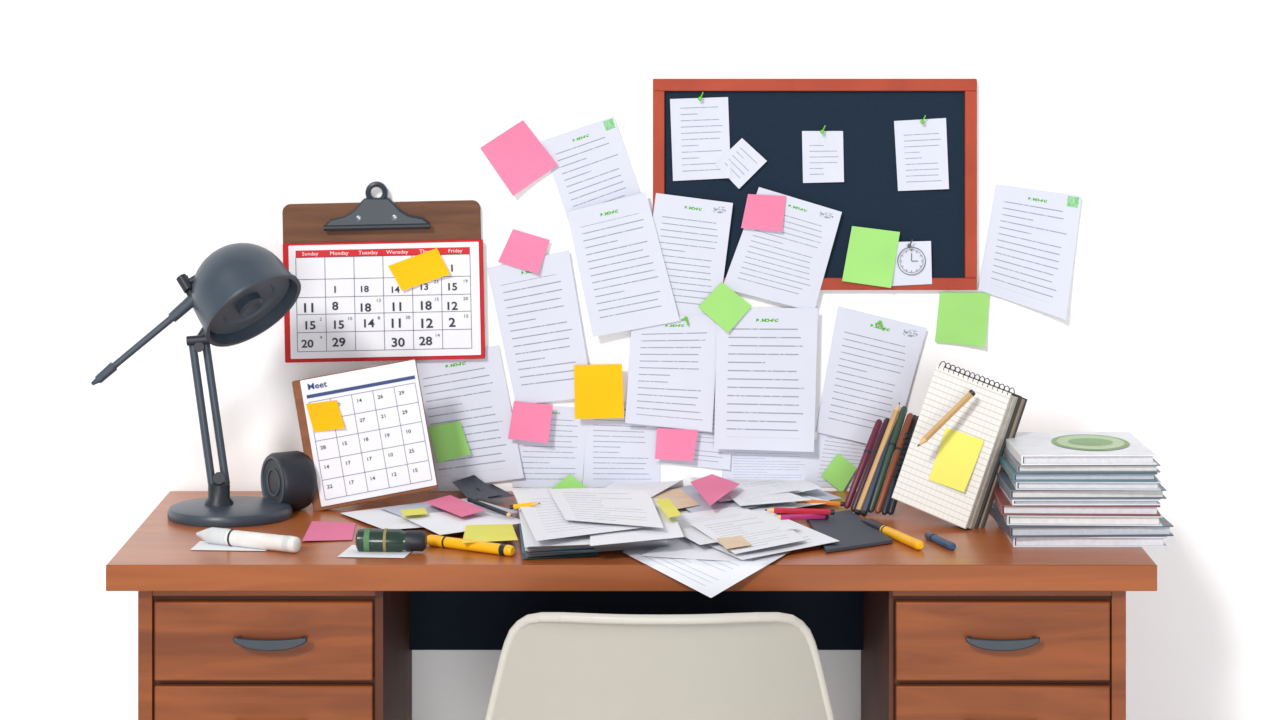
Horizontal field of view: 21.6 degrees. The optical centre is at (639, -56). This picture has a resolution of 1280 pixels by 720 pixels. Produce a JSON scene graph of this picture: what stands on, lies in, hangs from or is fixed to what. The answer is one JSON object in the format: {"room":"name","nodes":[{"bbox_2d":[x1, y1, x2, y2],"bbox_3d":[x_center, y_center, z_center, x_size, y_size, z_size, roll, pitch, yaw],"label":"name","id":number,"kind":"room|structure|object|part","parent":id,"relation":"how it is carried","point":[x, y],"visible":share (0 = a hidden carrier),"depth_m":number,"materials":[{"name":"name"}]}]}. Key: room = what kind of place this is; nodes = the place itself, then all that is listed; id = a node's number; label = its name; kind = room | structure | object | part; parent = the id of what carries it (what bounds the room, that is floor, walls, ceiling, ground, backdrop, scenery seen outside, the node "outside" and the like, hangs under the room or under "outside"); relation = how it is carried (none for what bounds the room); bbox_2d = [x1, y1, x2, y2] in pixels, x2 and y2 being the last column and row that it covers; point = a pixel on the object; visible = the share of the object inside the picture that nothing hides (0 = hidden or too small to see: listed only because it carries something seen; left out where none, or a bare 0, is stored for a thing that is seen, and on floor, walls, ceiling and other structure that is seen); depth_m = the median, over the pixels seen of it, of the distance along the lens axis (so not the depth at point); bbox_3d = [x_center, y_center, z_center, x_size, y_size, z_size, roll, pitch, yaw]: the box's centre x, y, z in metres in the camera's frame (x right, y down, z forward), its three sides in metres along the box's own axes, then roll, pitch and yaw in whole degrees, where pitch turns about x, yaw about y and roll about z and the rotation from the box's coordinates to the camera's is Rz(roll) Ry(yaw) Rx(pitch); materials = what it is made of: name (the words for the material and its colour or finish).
{"room":"home office","nodes":[
{"label":"home office","id":0,"kind":"room"},
{"bbox_2d":[0,0,1279,719],"bbox_3d":[0.000,-0.105,5.870,8.000,3.600,0.120,0,0,0],"label":"wall","id":1,"kind":"structure","parent":0,"point":[141,140],"depth_m":5.81,"materials":[{"name":"white paint"}]},
{"bbox_2d":[282,181,484,362],"bbox_3d":[-0.444,0.564,5.795,0.346,0.310,0.025,-1,0,0],"label":"calendar","id":2,"kind":"object","parent":1,"relation":"attached to","point":[350,305],"visible":1,"depth_m":5.79,"materials":[{"name":"wood"},{"name":"dark metal"},{"name":"paper"}]},
{"bbox_3d":[-0.455,0.463,5.793,0.181,0.052,0.014,-1,0,0],"label":"clip plate","id":3,"kind":"part","parent":2,"relation":"part of","materials":[{"name":"metal"}]},
{"bbox_2d":[388,248,449,290],"bbox_3d":[-0.382,0.560,5.785,0.108,0.074,0.008,0,0,2],"label":"sticky note","id":4,"kind":"object","parent":2,"relation":"attached to","point":[428,266],"visible":1,"depth_m":5.79,"materials":[{"name":"yellow paper"}]},
{"bbox_2d":[428,421,470,462],"bbox_3d":[-0.330,0.860,5.795,0.075,0.072,0.006,0,0,0],"label":"sticky note","id":5,"kind":"object","parent":1,"relation":"attached to","point":[449,441],"visible":1,"depth_m":5.80,"materials":[{"name":"green paper"}]},
{"bbox_2d":[416,345,523,488],"bbox_3d":[-0.301,0.819,5.805,0.202,0.251,0.007,0,0,2],"label":"sheet","id":6,"kind":"object","parent":1,"relation":"attached to","point":[473,393],"visible":0.9,"depth_m":5.80,"materials":[{"name":"paper"}]},
{"bbox_2d":[480,120,557,195],"bbox_3d":[-0.210,0.369,5.799,0.135,0.131,0.010,0,0,0],"label":"sticky note","id":7,"kind":"object","parent":1,"relation":"attached to","point":[518,157],"visible":1,"depth_m":5.80,"materials":[{"name":"pink paper"}]},
{"bbox_2d":[508,401,552,442],"bbox_3d":[-0.189,0.824,5.785,0.078,0.072,0.007,0,0,0],"label":"sticky note","id":8,"kind":"object","parent":1,"relation":"attached to","point":[529,421],"visible":1,"depth_m":5.79,"materials":[{"name":"pink paper"}]},
{"bbox_2d":[487,250,587,402],"bbox_3d":[-0.173,0.662,5.801,0.184,0.268,0.010,0,0,4],"label":"sheet","id":9,"kind":"object","parent":1,"relation":"attached to","point":[538,315],"visible":1,"depth_m":5.80,"materials":[{"name":"paper"}]},
{"bbox_2d":[498,229,549,273],"bbox_3d":[-0.201,0.530,5.796,0.090,0.077,0.009,0,0,0],"label":"sticky note","id":10,"kind":"object","parent":9,"relation":"attached to","point":[522,250],"visible":1,"depth_m":5.80,"materials":[{"name":"pink paper"}]},
{"bbox_2d":[574,364,623,418],"bbox_3d":[-0.071,0.771,5.783,0.086,0.095,0.005,0,0,0],"label":"sticky note","id":11,"kind":"object","parent":9,"relation":"attached to","point":[598,389],"visible":1,"depth_m":5.79,"materials":[{"name":"yellow paper"}]},
{"bbox_2d":[512,406,586,486],"bbox_3d":[-0.156,0.868,5.807,0.132,0.144,0.001,0,0,0],"label":"sheet","id":12,"kind":"object","parent":1,"relation":"attached to","point":[548,464],"visible":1,"depth_m":5.81,"materials":[{"name":"paper"}]},
{"bbox_2d":[552,474,586,488],"bbox_3d":[-0.121,0.943,5.801,0.069,0.054,0.001,0,0,1],"label":"sticky note","id":13,"kind":"object","parent":1,"relation":"attached to","point":[569,482],"visible":0.44,"depth_m":5.80,"materials":[{"name":"green paper"}]},
{"bbox_2d":[541,116,640,220],"bbox_3d":[-0.075,0.414,5.806,0.192,0.236,0.002,0,0,0],"label":"sheet","id":14,"kind":"object","parent":1,"relation":"attached to","point":[594,167],"visible":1,"depth_m":5.81,"materials":[{"name":"paper"}]},
{"bbox_2d":[584,402,659,486],"bbox_3d":[-0.031,0.864,5.807,0.132,0.151,0.001,0,0,0],"label":"sheet","id":15,"kind":"object","parent":1,"relation":"attached to","point":[616,451],"visible":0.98,"depth_m":5.81,"materials":[{"name":"paper"}]},
{"bbox_2d":[567,192,679,336],"bbox_3d":[-0.029,0.552,5.788,0.195,0.250,0.009,0,0,0],"label":"sheet","id":16,"kind":"object","parent":1,"relation":"attached to","point":[626,285],"visible":1,"depth_m":5.79,"materials":[{"name":"paper"}]},
{"bbox_2d":[625,315,716,431],"bbox_3d":[0.055,0.740,5.789,0.162,0.204,0.008,0,0,0],"label":"sheet","id":17,"kind":"object","parent":1,"relation":"attached to","point":[672,370],"visible":1,"depth_m":5.79,"materials":[{"name":"paper"}]},
{"bbox_2d":[681,316,688,325],"bbox_3d":[0.078,0.650,5.791,0.014,0.016,0.009,0,0,37],"label":"pin","id":18,"kind":"object","parent":17,"relation":"attached to","point":[685,317],"visible":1,"depth_m":5.79,"materials":[{"name":"green plastic"}]},
{"bbox_2d":[655,428,697,460],"bbox_3d":[0.063,0.863,5.786,0.074,0.056,0.005,0,0,0],"label":"sticky note","id":19,"kind":"object","parent":1,"relation":"attached to","point":[671,444],"visible":1,"depth_m":5.79,"materials":[{"name":"pink paper"}]},
{"bbox_2d":[655,399,730,469],"bbox_3d":[0.095,0.845,5.803,0.139,0.130,0.003,0,0,0],"label":"sheet","id":20,"kind":"object","parent":1,"relation":"attached to","point":[705,455],"visible":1,"depth_m":5.80,"materials":[{"name":"paper"}]},
{"bbox_2d":[714,308,817,451],"bbox_3d":[0.218,0.751,5.784,0.180,0.248,0.008,0,0,0],"label":"sheet","id":21,"kind":"object","parent":1,"relation":"attached to","point":[765,380],"visible":1,"depth_m":5.79,"materials":[{"name":"paper"}]},
{"bbox_2d":[698,282,751,332],"bbox_3d":[0.147,0.626,5.782,0.093,0.088,0.004,0,0,0],"label":"sticky note","id":22,"kind":"object","parent":21,"relation":"attached to","point":[723,305],"visible":1,"depth_m":5.78,"materials":[{"name":"green paper"}]},
{"bbox_2d":[722,440,816,483],"bbox_3d":[0.225,0.896,5.807,0.166,0.087,0.001,0,0,0],"label":"sheet","id":23,"kind":"object","parent":1,"relation":"attached to","point":[745,464],"visible":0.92,"depth_m":5.81,"materials":[{"name":"paper"}]},
{"bbox_2d":[653,79,976,289],"bbox_3d":[0.303,0.414,5.803,0.561,0.365,0.014,0,0,0],"label":"pinboard","id":24,"kind":"object","parent":1,"relation":"attached to","point":[771,115],"visible":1,"depth_m":5.80,"materials":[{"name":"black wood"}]},
{"bbox_2d":[653,193,732,315],"bbox_3d":[0.080,0.541,5.795,0.161,0.223,0.003,0,0,1],"label":"sheet","id":25,"kind":"object","parent":24,"relation":"attached to","point":[692,233],"visible":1,"depth_m":5.79,"materials":[{"name":"paper"}]},
{"bbox_2d":[670,92,730,180],"bbox_3d":[0.105,0.331,5.796,0.106,0.154,0.013,0,0,0],"label":"note","id":26,"kind":"object","parent":24,"relation":"attached to","point":[700,138],"visible":1,"depth_m":5.80,"materials":[{"name":"paper"}]},
{"bbox_2d":[715,138,766,187],"bbox_3d":[0.175,0.378,5.798,0.090,0.088,0.003,0,0,0],"label":"note","id":27,"kind":"object","parent":24,"relation":"attached to","point":[745,161],"visible":1,"depth_m":5.80,"materials":[{"name":"paper"}]},
{"bbox_2d":[724,187,841,307],"bbox_3d":[0.245,0.527,5.794,0.207,0.216,0.002,0,0,1],"label":"sheet","id":28,"kind":"object","parent":24,"relation":"attached to","point":[788,266],"visible":1,"depth_m":5.79,"materials":[{"name":"paper"}]},
{"bbox_2d":[741,194,785,231],"bbox_3d":[0.213,0.463,5.787,0.078,0.065,0.006,0,0,0],"label":"sticky note","id":29,"kind":"object","parent":28,"relation":"attached to","point":[762,212],"visible":1,"depth_m":5.79,"materials":[{"name":"pink paper"}]},
{"bbox_2d":[802,125,843,182],"bbox_3d":[0.317,0.362,5.796,0.072,0.101,0.013,0,0,0],"label":"note","id":30,"kind":"object","parent":24,"relation":"attached to","point":[822,151],"visible":1,"depth_m":5.80,"materials":[{"name":"paper"}]},
{"bbox_2d":[842,226,899,287],"bbox_3d":[0.399,0.539,5.789,0.100,0.106,0.008,0,0,0],"label":"sticky note","id":31,"kind":"object","parent":24,"relation":"attached to","point":[871,253],"visible":1,"depth_m":5.79,"materials":[{"name":"green paper"}]},
{"bbox_2d":[891,239,931,285],"bbox_3d":[0.470,0.549,5.787,0.071,0.082,0.015,0,0,0],"label":"note","id":32,"kind":"object","parent":24,"relation":"attached to","point":[913,265],"visible":1,"depth_m":5.79,"materials":[{"name":"paper"}]},
{"bbox_2d":[894,115,948,190],"bbox_3d":[0.487,0.360,5.796,0.095,0.132,0.013,0,0,0],"label":"note","id":33,"kind":"object","parent":24,"relation":"attached to","point":[921,145],"visible":1,"depth_m":5.80,"materials":[{"name":"paper"}]},
{"bbox_2d":[809,433,867,486],"bbox_3d":[0.357,0.886,5.807,0.132,0.108,0.001,0,0,0],"label":"sheet","id":34,"kind":"object","parent":1,"relation":"attached to","point":[828,447],"visible":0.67,"depth_m":5.81,"materials":[{"name":"paper"}]},
{"bbox_2d":[821,453,856,490],"bbox_3d":[0.344,0.914,5.800,0.062,0.069,0.003,0,0,0],"label":"sticky note","id":35,"kind":"object","parent":1,"relation":"attached to","point":[839,471],"visible":0.99,"depth_m":5.80,"materials":[{"name":"green paper"}]},
{"bbox_2d":[816,306,926,443],"bbox_3d":[0.401,0.749,5.798,0.192,0.248,0.009,0,0,0],"label":"sheet","id":36,"kind":"object","parent":1,"relation":"attached to","point":[871,368],"visible":0.93,"depth_m":5.80,"materials":[{"name":"paper"}]},
{"bbox_2d":[875,320,882,328],"bbox_3d":[0.414,0.658,5.800,0.014,0.016,0.009,0,0,37],"label":"pin","id":37,"kind":"object","parent":36,"relation":"attached to","point":[879,321],"visible":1,"depth_m":5.80,"materials":[{"name":"green plastic"}]},
{"bbox_2d":[935,292,989,346],"bbox_3d":[0.559,0.648,5.799,0.096,0.094,0.012,0,0,0],"label":"sticky note","id":38,"kind":"object","parent":1,"relation":"attached to","point":[962,318],"visible":1,"depth_m":5.80,"materials":[{"name":"green paper"}]},
{"bbox_2d":[978,184,1081,319],"bbox_3d":[0.675,0.531,5.798,0.180,0.234,0.018,0,0,3],"label":"sheet","id":39,"kind":"object","parent":1,"relation":"attached to","point":[1028,260],"visible":1,"depth_m":5.80,"materials":[{"name":"paper"}]},
{"bbox_3d":[0.000,1.745,2.120,8.000,0.100,7.620,0,0,0],"label":"floor","id":40,"kind":"structure","parent":0,"visible":0},
{"bbox_2d":[106,491,1156,719],"bbox_3d":[-0.013,1.320,5.449,1.602,0.750,0.698,0,0,0],"label":"desk","id":41,"kind":"object","parent":40,"relation":"on","point":[987,627],"visible":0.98,"depth_m":5.12,"materials":[{"name":"brown wood"}]},
{"bbox_3d":[-0.758,1.340,5.455,0.022,0.711,0.650,0,0,0],"label":"panel","id":42,"kind":"part","parent":41,"relation":"part of","materials":[{"name":"brown wood"}]},
{"bbox_2d":[91,243,300,527],"bbox_3d":[-0.734,0.719,5.535,0.346,0.452,0.205,0,0,0],"label":"desk lamp","id":43,"kind":"object","parent":41,"relation":"on","point":[239,291],"depth_m":5.52,"materials":[{"name":"grey metal"}]},
{"bbox_2d":[191,541,265,550],"bbox_3d":[-0.641,0.944,5.262,0.121,0.001,0.087,0,0,0],"label":"card","id":44,"kind":"object","parent":41,"relation":"on","point":[201,545],"visible":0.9,"depth_m":5.24,"materials":[{"name":"paper"}]},
{"bbox_2d":[196,527,300,552],"bbox_3d":[-0.616,0.931,5.249,0.196,0.027,0.027,0,0,30],"label":"marker","id":45,"kind":"object","parent":41,"relation":"on","point":[213,535],"visible":1,"depth_m":5.23,"materials":[{"name":"plastic"}]},
{"bbox_3d":[-0.576,0.991,5.137,0.341,0.013,0.010,0,0,0],"label":"rail","id":46,"kind":"part","parent":41,"relation":"part of","materials":[{"name":"brown wood"}]},
{"bbox_3d":[-0.576,1.194,5.133,0.334,0.121,0.018,0,0,0],"label":"drawer","id":47,"kind":"part","parent":41,"relation":"part of","materials":[{"name":"brown wood"}]},
{"bbox_3d":[-0.576,1.065,5.133,0.334,0.121,0.018,0,0,0],"label":"drawer","id":48,"kind":"part","parent":41,"relation":"part of","materials":[{"name":"brown wood"}]},
{"bbox_3d":[-0.564,1.065,5.113,0.113,0.021,0.026,0,0,0],"label":"handle","id":49,"kind":"part","parent":41,"relation":"part of","materials":[{"name":"metal"}]},
{"bbox_2d":[261,451,316,509],"bbox_3d":[-0.587,0.896,5.600,0.064,0.098,0.098,0,0,-33],"label":"round speaker","id":50,"kind":"object","parent":41,"relation":"on","point":[289,477],"visible":0.95,"depth_m":5.57},
{"bbox_2d":[302,521,355,540],"bbox_3d":[-0.497,0.943,5.390,0.081,0.002,0.195,0,0,0],"label":"sticky note","id":51,"kind":"object","parent":41,"relation":"on","point":[317,530],"visible":1,"depth_m":5.39,"materials":[{"name":"pink paper"}]},
{"bbox_2d":[292,359,437,510],"bbox_3d":[-0.466,0.829,5.661,0.211,0.221,0.096,-9,-8,-8],"label":"desk calendar","id":52,"kind":"object","parent":41,"relation":"on","point":[383,450],"depth_m":5.62,"materials":[{"name":"white paper"}]},
{"bbox_2d":[306,400,344,431],"bbox_3d":[-0.526,0.789,5.610,0.066,0.052,0.013,0,0,0],"label":"sticky note","id":53,"kind":"object","parent":52,"relation":"attached to","point":[324,416],"visible":1,"depth_m":5.61,"materials":[{"name":"yellow paper"}]},
{"bbox_2d":[338,545,411,557],"bbox_3d":[-0.408,0.944,5.215,0.119,0.001,0.112,0,0,0],"label":"card","id":54,"kind":"object","parent":41,"relation":"on","point":[352,551],"visible":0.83,"depth_m":5.19,"materials":[{"name":"paper"}]},
{"bbox_2d":[356,528,426,551],"bbox_3d":[-0.387,0.927,5.215,0.108,0.037,0.037,0,0,5],"label":"marker","id":55,"kind":"object","parent":54,"relation":"on","point":[367,539],"visible":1,"depth_m":5.20,"materials":[{"name":"green plastic"}]},
{"bbox_3d":[-0.400,1.340,5.455,0.012,0.711,0.649,0,0,0],"label":"panel","id":56,"kind":"part","parent":41,"relation":"part of","materials":[{"name":"brown wood"}]},
{"bbox_2d":[427,534,514,555],"bbox_3d":[-0.270,0.936,5.226,0.181,0.019,0.019,0,0,35],"label":"marker","id":57,"kind":"object","parent":41,"relation":"on","point":[432,540],"visible":0.88,"depth_m":5.21,"materials":[{"name":"plastic"}]},
{"bbox_2d":[462,524,517,542],"bbox_3d":[-0.234,0.928,5.290,0.089,0.004,0.182,0,0,0],"label":"sticky note","id":58,"kind":"object","parent":41,"relation":"on","point":[491,532],"visible":1,"depth_m":5.29,"materials":[{"name":"paper"}]},
{"bbox_2d":[341,475,840,597],"bbox_3d":[0.006,0.946,5.482,0.827,0.085,0.858,0,0,-28],"label":"pile","id":59,"kind":"object","parent":41,"relation":"on","point":[708,549],"visible":0.93,"depth_m":5.34,"materials":[{"name":"white paper"}]},
{"bbox_2d":[400,508,427,515],"bbox_3d":[-0.370,0.929,5.489,0.048,0.001,0.077,0,0,0],"label":"sticky note","id":60,"kind":"object","parent":59,"relation":"on","point":[420,511],"visible":1,"depth_m":5.49,"materials":[{"name":"paper"}]},
{"bbox_2d":[425,495,484,516],"bbox_3d":[-0.304,0.925,5.532,0.062,0.004,0.198,0,0,-26],"label":"sticky note","id":61,"kind":"object","parent":59,"relation":"on","point":[449,503],"visible":1,"depth_m":5.53,"materials":[{"name":"pink paper"}]},
{"bbox_2d":[467,498,511,516],"bbox_3d":[-0.246,0.925,5.507,0.008,0.008,0.178,0,0,-26],"label":"pencil","id":62,"kind":"object","parent":59,"relation":"on","point":[497,510],"visible":1,"depth_m":5.50,"materials":[{"name":"black wood"}]},
{"bbox_2d":[509,502,539,509],"bbox_3d":[-0.187,0.911,5.444,0.052,0.012,0.008,0,0,-3],"label":"pencil","id":63,"kind":"object","parent":59,"relation":"on","point":[529,504],"visible":1,"depth_m":5.44,"materials":[{"name":"yellow wood"}]},
{"bbox_2d":[655,498,681,517],"bbox_3d":[0.046,0.907,5.399,0.042,0.001,0.192,0,0,0],"label":"sticky note","id":64,"kind":"object","parent":59,"relation":"on","point":[666,505],"visible":1,"depth_m":5.40,"materials":[{"name":"paper"}]},
{"bbox_2d":[690,474,738,505],"bbox_3d":[0.136,0.911,5.607,0.078,0.008,0.278,0,0,-7],"label":"sticky note","id":65,"kind":"object","parent":59,"relation":"on","point":[711,488],"visible":1,"depth_m":5.65,"materials":[{"name":"pink paper"}]},
{"bbox_2d":[765,507,834,514],"bbox_3d":[0.260,0.925,5.474,0.116,0.010,0.010,0,0,10],"label":"pencil","id":66,"kind":"object","parent":59,"relation":"on","point":[772,510],"visible":1,"depth_m":5.47,"materials":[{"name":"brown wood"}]},
{"bbox_2d":[774,514,828,519],"bbox_3d":[0.260,0.933,5.465,0.098,0.010,0.010,0,0,-12],"label":"pencil","id":67,"kind":"object","parent":59,"relation":"on","point":[790,516],"visible":1,"depth_m":5.46,"materials":[{"name":"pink wood"}]},
{"bbox_2d":[794,499,843,505],"bbox_3d":[0.296,0.932,5.605,0.094,0.010,0.008,0,0,18],"label":"pencil","id":68,"kind":"object","parent":59,"relation":"on","point":[833,503],"visible":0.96,"depth_m":5.60,"materials":[{"name":"brown wood"}]},
{"bbox_3d":[-0.006,1.094,5.730,0.775,0.219,0.020,0,0,0],"label":"modesty panel","id":69,"kind":"part","parent":41,"relation":"part of","materials":[{"name":"black wood"}]},
{"bbox_2d":[807,510,892,552],"bbox_3d":[0.337,0.941,5.382,0.115,0.006,0.361,0,0,-3],"label":"notebook","id":70,"kind":"object","parent":41,"relation":"on","point":[847,527],"visible":0.95,"depth_m":5.35,"materials":[{"name":"grey paper"}]},
{"bbox_2d":[844,419,881,508],"bbox_3d":[0.375,0.871,5.624,0.013,0.140,0.101,0,0,40],"label":"pencil","id":71,"kind":"object","parent":41,"relation":"on","point":[872,439],"visible":1,"depth_m":5.62,"materials":[{"name":"paint"}]},
{"bbox_2d":[851,418,889,511],"bbox_3d":[0.386,0.869,5.606,0.013,0.143,0.121,0,0,34],"label":"pencil","id":72,"kind":"object","parent":41,"relation":"on","point":[874,451],"visible":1,"depth_m":5.60,"materials":[{"name":"paint"}]},
{"bbox_2d":[854,402,899,514],"bbox_3d":[0.398,0.858,5.602,0.011,0.173,0.143,0,0,35],"label":"pencil","id":73,"kind":"object","parent":41,"relation":"on","point":[895,413],"visible":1,"depth_m":5.60,"materials":[{"name":"brown wood"}]},
{"bbox_3d":[0.384,1.340,5.455,0.006,0.711,0.649,0,0,0],"label":"panel","id":74,"kind":"part","parent":41,"relation":"part of","materials":[{"name":"brown wood"}]},
{"bbox_2d":[860,420,896,515],"bbox_3d":[0.401,0.868,5.594,0.011,0.153,0.138,0,0,29],"label":"pencil","id":75,"kind":"object","parent":41,"relation":"on","point":[873,484],"visible":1,"depth_m":5.57,"materials":[{"name":"paint"}]},
{"bbox_2d":[868,406,906,512],"bbox_3d":[0.414,0.859,5.601,0.013,0.163,0.130,0,0,32],"label":"pencil","id":76,"kind":"object","parent":41,"relation":"on","point":[902,414],"visible":1,"depth_m":5.60,"materials":[{"name":"paint"}]},
{"bbox_2d":[861,519,923,549],"bbox_3d":[0.400,0.937,5.341,0.016,0.016,0.248,0,0,-18],"label":"highlighter","id":77,"kind":"object","parent":41,"relation":"on","point":[915,543],"visible":1,"depth_m":5.31,"materials":[{"name":"plastic"}]},
{"bbox_2d":[874,413,912,513],"bbox_3d":[0.424,0.865,5.593,0.013,0.152,0.133,0,0,31],"label":"pencil","id":78,"kind":"object","parent":41,"relation":"on","point":[909,417],"visible":0.99,"depth_m":5.59,"materials":[{"name":"paint"}]},
{"bbox_2d":[881,415,916,514],"bbox_3d":[0.434,0.867,5.594,0.013,0.148,0.150,0,0,25],"label":"pencil","id":79,"kind":"object","parent":41,"relation":"on","point":[888,497],"visible":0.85,"depth_m":5.56,"materials":[{"name":"paint"}]},
{"bbox_2d":[888,416,918,514],"bbox_3d":[0.442,0.867,5.588,0.013,0.148,0.138,0,0,26],"label":"pencil","id":80,"kind":"object","parent":41,"relation":"on","point":[893,502],"visible":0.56,"depth_m":5.55,"materials":[{"name":"paint"}]},
{"bbox_2d":[893,432,912,479],"bbox_3d":[0.438,0.848,5.560,0.038,0.082,0.014,0,0,0],"label":"coiled cord","id":81,"kind":"object","parent":80,"relation":"on","point":[906,432],"visible":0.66,"depth_m":5.56,"materials":[{"name":"black plastic"}]},
{"bbox_2d":[924,531,955,550],"bbox_3d":[0.471,0.939,5.283,0.014,0.014,0.120,0,0,-16],"label":"pen","id":82,"kind":"object","parent":41,"relation":"on","point":[930,536],"visible":1,"depth_m":5.26,"materials":[{"name":"plastic"}]},
{"bbox_2d":[892,361,1026,528],"bbox_3d":[0.519,0.818,5.468,0.205,0.269,0.099,0,0,39],"label":"spiral notebook","id":83,"kind":"object","parent":41,"relation":"on","point":[993,415],"visible":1,"depth_m":5.44,"materials":[{"name":"paper"}]},
{"bbox_2d":[917,389,975,446],"bbox_3d":[0.495,0.765,5.414,0.095,0.093,0.012,0,0,-1],"label":"pencil","id":84,"kind":"object","parent":83,"relation":"on","point":[971,393],"visible":1,"depth_m":5.41,"materials":[{"name":"yellow wood"}]},
{"bbox_2d":[928,428,983,491],"bbox_3d":[0.511,0.835,5.434,0.094,0.097,0.028,0,0,38],"label":"sticky note","id":85,"kind":"object","parent":83,"relation":"attached to","point":[958,452],"visible":1,"depth_m":5.44,"materials":[{"name":"paper"}]},
{"bbox_3d":[0.555,0.991,5.137,0.335,0.013,0.010,0,0,0],"label":"rail","id":86,"kind":"part","parent":41,"relation":"part of","materials":[{"name":"brown wood"}]},
{"bbox_3d":[0.555,1.194,5.133,0.328,0.121,0.018,0,0,0],"label":"drawer","id":87,"kind":"part","parent":41,"relation":"part of","materials":[{"name":"brown wood"}]},
{"bbox_3d":[0.555,1.065,5.133,0.328,0.121,0.018,0,0,0],"label":"drawer","id":88,"kind":"part","parent":41,"relation":"part of","materials":[{"name":"brown wood"}]},
{"bbox_3d":[0.553,1.065,5.113,0.113,0.021,0.026,0,0,0],"label":"handle","id":89,"kind":"part","parent":41,"relation":"part of","materials":[{"name":"metal"}]},
{"bbox_2d":[989,432,1173,546],"bbox_3d":[0.702,0.872,5.379,0.271,0.146,0.263,0,0,0],"label":"book stack","id":90,"kind":"object","parent":41,"relation":"on","point":[1055,489],"visible":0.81,"depth_m":5.26,"materials":[{"name":"white paper"}]},
{"bbox_3d":[0.733,1.340,5.455,0.022,0.711,0.650,0,0,0],"label":"panel","id":91,"kind":"part","parent":41,"relation":"part of","materials":[{"name":"brown wood"}]},
{"bbox_2d":[485,612,834,719],"bbox_3d":[0.029,1.332,5.070,0.554,0.732,0.482,0,0,0],"label":"shell chair","id":92,"kind":"object","parent":40,"relation":"on","point":[552,665],"visible":1,"depth_m":4.88,"materials":[{"name":"beige plastic"}]}
]}

